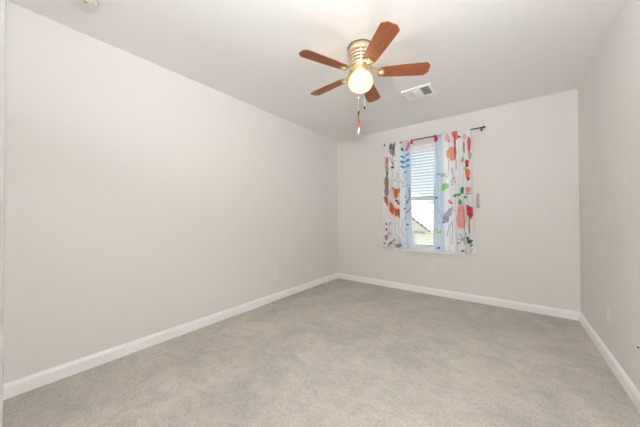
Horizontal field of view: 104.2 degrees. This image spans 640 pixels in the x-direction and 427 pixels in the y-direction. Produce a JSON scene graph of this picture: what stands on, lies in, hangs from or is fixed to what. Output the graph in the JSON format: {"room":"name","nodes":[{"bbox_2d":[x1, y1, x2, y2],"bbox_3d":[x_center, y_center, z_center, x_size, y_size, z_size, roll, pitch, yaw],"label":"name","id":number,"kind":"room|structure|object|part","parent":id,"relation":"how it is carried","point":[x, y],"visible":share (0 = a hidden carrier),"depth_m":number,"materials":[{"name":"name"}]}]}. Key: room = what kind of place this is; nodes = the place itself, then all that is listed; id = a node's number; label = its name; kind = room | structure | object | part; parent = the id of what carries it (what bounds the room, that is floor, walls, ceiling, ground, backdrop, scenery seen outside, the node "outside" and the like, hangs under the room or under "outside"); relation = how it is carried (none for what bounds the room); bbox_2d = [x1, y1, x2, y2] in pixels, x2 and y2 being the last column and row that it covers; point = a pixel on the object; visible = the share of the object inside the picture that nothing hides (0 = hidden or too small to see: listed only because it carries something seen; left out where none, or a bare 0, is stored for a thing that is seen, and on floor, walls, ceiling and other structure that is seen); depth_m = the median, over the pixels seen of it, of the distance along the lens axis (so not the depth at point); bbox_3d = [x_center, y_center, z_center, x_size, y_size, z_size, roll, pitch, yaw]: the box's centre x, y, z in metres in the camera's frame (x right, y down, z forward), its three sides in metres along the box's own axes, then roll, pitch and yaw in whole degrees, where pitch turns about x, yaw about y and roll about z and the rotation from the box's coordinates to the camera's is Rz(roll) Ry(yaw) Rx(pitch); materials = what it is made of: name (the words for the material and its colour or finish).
{"room":"empty bedroom","nodes":[
{"label":"empty bedroom","id":0,"kind":"room"},
{"bbox_2d":[3,1,336,383],"bbox_3d":[-0.876,-0.081,3.019,0.140,2.440,3.999,-1,-1,37],"label":"wall","id":1,"kind":"structure","parent":0,"point":[143,198],"depth_m":2.04,"materials":[{"name":"white paint"}]},
{"bbox_2d":[3,273,337,399],"bbox_3d":[-0.817,1.092,2.953,0.014,0.092,3.739,-1,-1,37],"label":"baseboard","id":2,"kind":"structure","parent":1,"relation":"attached to","point":[25,384],"depth_m":2.01,"materials":[{"name":"white paint"}]},
{"bbox_2d":[273,269,276,277],"bbox_3d":[-0.589,0.788,3.262,0.009,0.115,0.070,-1,-1,37],"label":"power outlet","id":3,"kind":"object","parent":1,"relation":"attached to","point":[274,270],"visible":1,"depth_m":3.26,"materials":[{"name":"white plastic"}]},
{"bbox_2d":[7,0,624,140],"bbox_3d":[-0.023,-1.368,1.535,3.318,0.100,5.340,-1,-1,37],"label":"ceiling","id":4,"kind":"structure","parent":0,"point":[481,54],"depth_m":1.94,"materials":[{"name":"white paint"}]},
{"bbox_2d":[76,0,99,7],"bbox_3d":[-1.413,-1.292,1.499,0.136,0.043,0.136,-1,-1,37],"label":"smoke detector","id":5,"kind":"object","parent":4,"relation":"attached to","point":[89,3],"visible":1,"depth_m":1.51,"materials":[{"name":"white plastic"}]},
{"bbox_2d":[299,21,430,133],"bbox_3d":[0.306,-0.954,2.002,0.988,0.722,1.008,-1,-1,37],"label":"ceiling fan","id":6,"kind":"object","parent":4,"relation":"hanging from","point":[362,53],"visible":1,"depth_m":1.90,"materials":[{"name":"brown wood"}]},
{"bbox_3d":[0.032,-1.115,1.812,0.382,0.006,0.128,0,11,-30],"label":"blade","id":7,"kind":"part","parent":6,"relation":"part of","materials":[{"name":"brown wood"}]},
{"bbox_3d":[0.076,-1.111,2.201,0.382,0.006,0.128,-1,11,42],"label":"blade","id":8,"kind":"part","parent":6,"relation":"part of","materials":[{"name":"brown wood"}]},
{"bbox_3d":[0.224,-1.131,2.060,0.138,0.064,0.080,-1,11,42],"label":"blade arm","id":9,"kind":"part","parent":6,"relation":"part of","materials":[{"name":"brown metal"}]},
{"bbox_3d":[0.212,-1.133,1.909,0.138,0.064,0.080,0,11,-30],"label":"blade arm","id":10,"kind":"part","parent":6,"relation":"part of","materials":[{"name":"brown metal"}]},
{"bbox_3d":[0.296,-0.946,1.892,0.004,0.370,0.059,0,-1,19],"label":"pull chain","id":11,"kind":"part","parent":6,"relation":"part of","materials":[{"name":"silver metal"}]},
{"bbox_3d":[0.322,-1.047,1.975,0.191,0.157,0.191,-1,-1,37],"label":"globe","id":12,"kind":"part","parent":6,"relation":"part of"},
{"bbox_3d":[0.330,-0.969,1.890,0.004,0.325,0.058,0,-1,-6],"label":"pull chain","id":13,"kind":"part","parent":6,"relation":"part of","materials":[{"name":"silver metal"}]},
{"bbox_3d":[0.352,-1.134,1.851,0.080,0.064,0.138,12,-3,-11],"label":"blade arm","id":14,"kind":"part","parent":6,"relation":"part of","materials":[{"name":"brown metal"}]},
{"bbox_3d":[0.460,-1.112,2.279,0.128,0.006,0.382,-14,-6,24],"label":"blade","id":15,"kind":"part","parent":6,"relation":"part of","materials":[{"name":"brown wood"}]},
{"bbox_3d":[0.451,-1.133,1.966,0.138,0.064,0.080,0,-13,6],"label":"blade arm","id":16,"kind":"part","parent":6,"relation":"part of","materials":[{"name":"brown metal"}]},
{"bbox_3d":[0.389,-1.118,1.650,0.128,0.006,0.382,12,-3,-11],"label":"blade","id":17,"kind":"part","parent":6,"relation":"part of","materials":[{"name":"brown wood"}]},
{"bbox_3d":[0.653,-1.116,1.939,0.382,0.006,0.128,0,-13,6],"label":"blade","id":18,"kind":"part","parent":6,"relation":"part of","materials":[{"name":"brown wood"}]},
{"bbox_2d":[401,83,435,100],"bbox_3d":[1.067,-1.302,2.691,0.296,0.017,0.260,-1,-1,37],"label":"ceiling vent","id":19,"kind":"object","parent":4,"relation":"in","point":[425,90],"visible":1,"depth_m":2.67,"materials":[{"name":"grey metal"}]},
{"bbox_2d":[3,278,639,426],"bbox_3d":[-0.014,1.171,1.511,3.318,0.100,5.340,-1,-1,37],"label":"floor","id":20,"kind":"structure","parent":0,"point":[338,352],"depth_m":1.73,"materials":[{"name":"carpet"}]},
{"bbox_2d":[337,89,580,311],"bbox_3d":[1.556,-0.084,3.592,3.038,2.440,0.140,-1,-1,37],"label":"wall","id":21,"kind":"structure","parent":0,"point":[525,158],"depth_m":3.02,"materials":[{"name":"white paint"}]},
{"bbox_2d":[393,149,464,258],"bbox_3d":[1.540,-0.197,3.580,0.956,1.595,0.169,-1,-1,37],"label":"window","id":22,"kind":"structure","parent":21,"relation":"in","point":[420,250],"depth_m":3.56,"materials":[{"name":"white plastic"}]},
{"bbox_2d":[411,143,433,245],"bbox_3d":[1.531,-0.264,3.564,0.819,1.458,0.077,-1,-1,37],"label":"window blind","id":23,"kind":"object","parent":22,"relation":"attached to","point":[426,147],"visible":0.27,"depth_m":3.59,"materials":[{"name":"grey plastic"}]},
{"bbox_3d":[1.539,0.454,3.564,0.813,0.022,0.050,-1,-1,37],"label":"rail","id":24,"kind":"part","parent":23,"relation":"part of","materials":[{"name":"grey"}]},
{"bbox_3d":[1.536,-0.250,3.570,0.002,1.408,0.057,-1,-1,37],"label":"ladder cord","id":25,"kind":"part","parent":23,"relation":"part of","materials":[{"name":"white fabric"}]},
{"bbox_3d":[1.569,0.124,3.608,0.779,0.747,0.023,-1,-1,37],"label":"sash","id":26,"kind":"part","parent":22,"relation":"part of","materials":[{"name":"clear glass"}]},
{"bbox_3d":[1.576,-0.234,3.622,0.835,1.520,0.060,-1,-1,37],"label":"frame","id":27,"kind":"part","parent":22,"relation":"part of","materials":[{"name":"white plastic"}]},
{"bbox_3d":[1.502,0.536,3.520,0.956,0.022,0.034,-1,-1,37],"label":"sill","id":28,"kind":"part","parent":22,"relation":"part of","materials":[{"name":"white paint"}]},
{"bbox_2d":[429,264,434,272],"bbox_3d":[1.566,0.765,3.485,0.070,0.115,0.009,-1,-1,37],"label":"power outlet","id":29,"kind":"object","parent":21,"relation":"attached to","point":[431,266],"visible":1,"depth_m":3.48,"materials":[{"name":"white plastic"}]},
{"bbox_2d":[384,126,484,145],"bbox_3d":[1.526,-1.053,3.470,1.303,0.032,0.101,-1,-1,37],"label":"curtain rod","id":30,"kind":"object","parent":21,"relation":"attached to","point":[482,126],"visible":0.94,"depth_m":3.14,"materials":[{"name":"brown metal"}]},
{"bbox_2d":[382,139,415,248],"bbox_3d":[1.162,-0.277,3.709,0.518,1.587,0.111,-1,-1,37],"label":"curtain","id":31,"kind":"object","parent":30,"relation":"hanging from","point":[397,228],"visible":1,"depth_m":3.70,"materials":[{"name":"multicoloured fabric"}]},
{"bbox_3d":[1.503,-1.056,3.441,1.243,0.013,0.013,-1,-1,37],"label":"rod","id":32,"kind":"part","parent":30,"relation":"part of","materials":[{"name":"brown metal"}]},
{"bbox_2d":[433,128,476,253],"bbox_3d":[1.751,-0.283,3.260,0.509,1.587,0.097,-1,-1,36],"label":"curtain","id":33,"kind":"object","parent":30,"relation":"hanging from","point":[453,226],"visible":1,"depth_m":3.26,"materials":[{"name":"multicoloured fabric"}]},
{"bbox_2d":[337,273,579,320],"bbox_3d":[1.514,1.089,3.519,3.038,0.092,0.014,-1,-1,37],"label":"baseboard","id":34,"kind":"structure","parent":21,"relation":"attached to","point":[556,312],"depth_m":3.17,"materials":[{"name":"white paint"}]},
{"bbox_2d":[476,193,479,207],"bbox_3d":[2.000,-0.161,3.155,0.038,0.187,0.019,-1,-1,37],"label":"wall holder","id":35,"kind":"object","parent":21,"relation":"attached to","point":[477,194],"visible":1,"depth_m":3.15,"materials":[{"name":"beige plastic"}]},
{"bbox_2d":[578,0,639,391],"bbox_3d":[1.246,-0.112,0.561,0.140,2.440,5.340,-1,-1,37],"label":"wall","id":36,"kind":"structure","parent":0,"point":[609,90],"depth_m":1.75,"materials":[{"name":"white paint"}]},
{"bbox_2d":[607,305,610,322],"bbox_3d":[2.148,0.745,1.854,0.007,0.115,0.070,-1,-1,37],"label":"wall plate","id":37,"kind":"object","parent":36,"relation":"attached to","point":[608,307],"visible":1,"depth_m":1.84,"materials":[{"name":"white plastic"}]},
{"bbox_2d":[579,312,639,412],"bbox_3d":[1.589,1.066,1.122,0.014,0.092,3.739,-1,-1,37],"label":"baseboard","id":38,"kind":"structure","parent":36,"relation":"attached to","point":[629,387],"depth_m":1.74,"materials":[{"name":"white paint"}]},
{"bbox_3d":[-0.787,-0.106,0.513,3.038,2.440,0.120,-1,-1,37],"label":"wall","id":39,"kind":"structure","parent":0,"visible":0},
{"bbox_2d":[0,0,6,426],"bbox_3d":[-0.008,0.059,0.005,0.920,2.095,0.016,-1,-1,37],"label":"trim","id":40,"kind":"structure","parent":39,"relation":"attached to","point":[3,3],"depth_m":0.26,"materials":[{"name":"grey paint"}]},
{"label":"outside","id":41,"kind":"structure","parent":0,"visible":0},
{"bbox_3d":[48.952,4.642,68.312,120.000,0.100,159.400,-1,-1,37],"label":"ground","id":42,"kind":"structure","parent":41,"visible":0},
{"bbox_2d":[411,192,432,244],"bbox_3d":[5.666,1.243,18.087,6.800,6.035,10.200,-1,-1,37],"label":"house","id":43,"kind":"structure","parent":42,"relation":"on","point":[427,226],"depth_m":13.24,"materials":[{"name":"white paint"}]}
]}

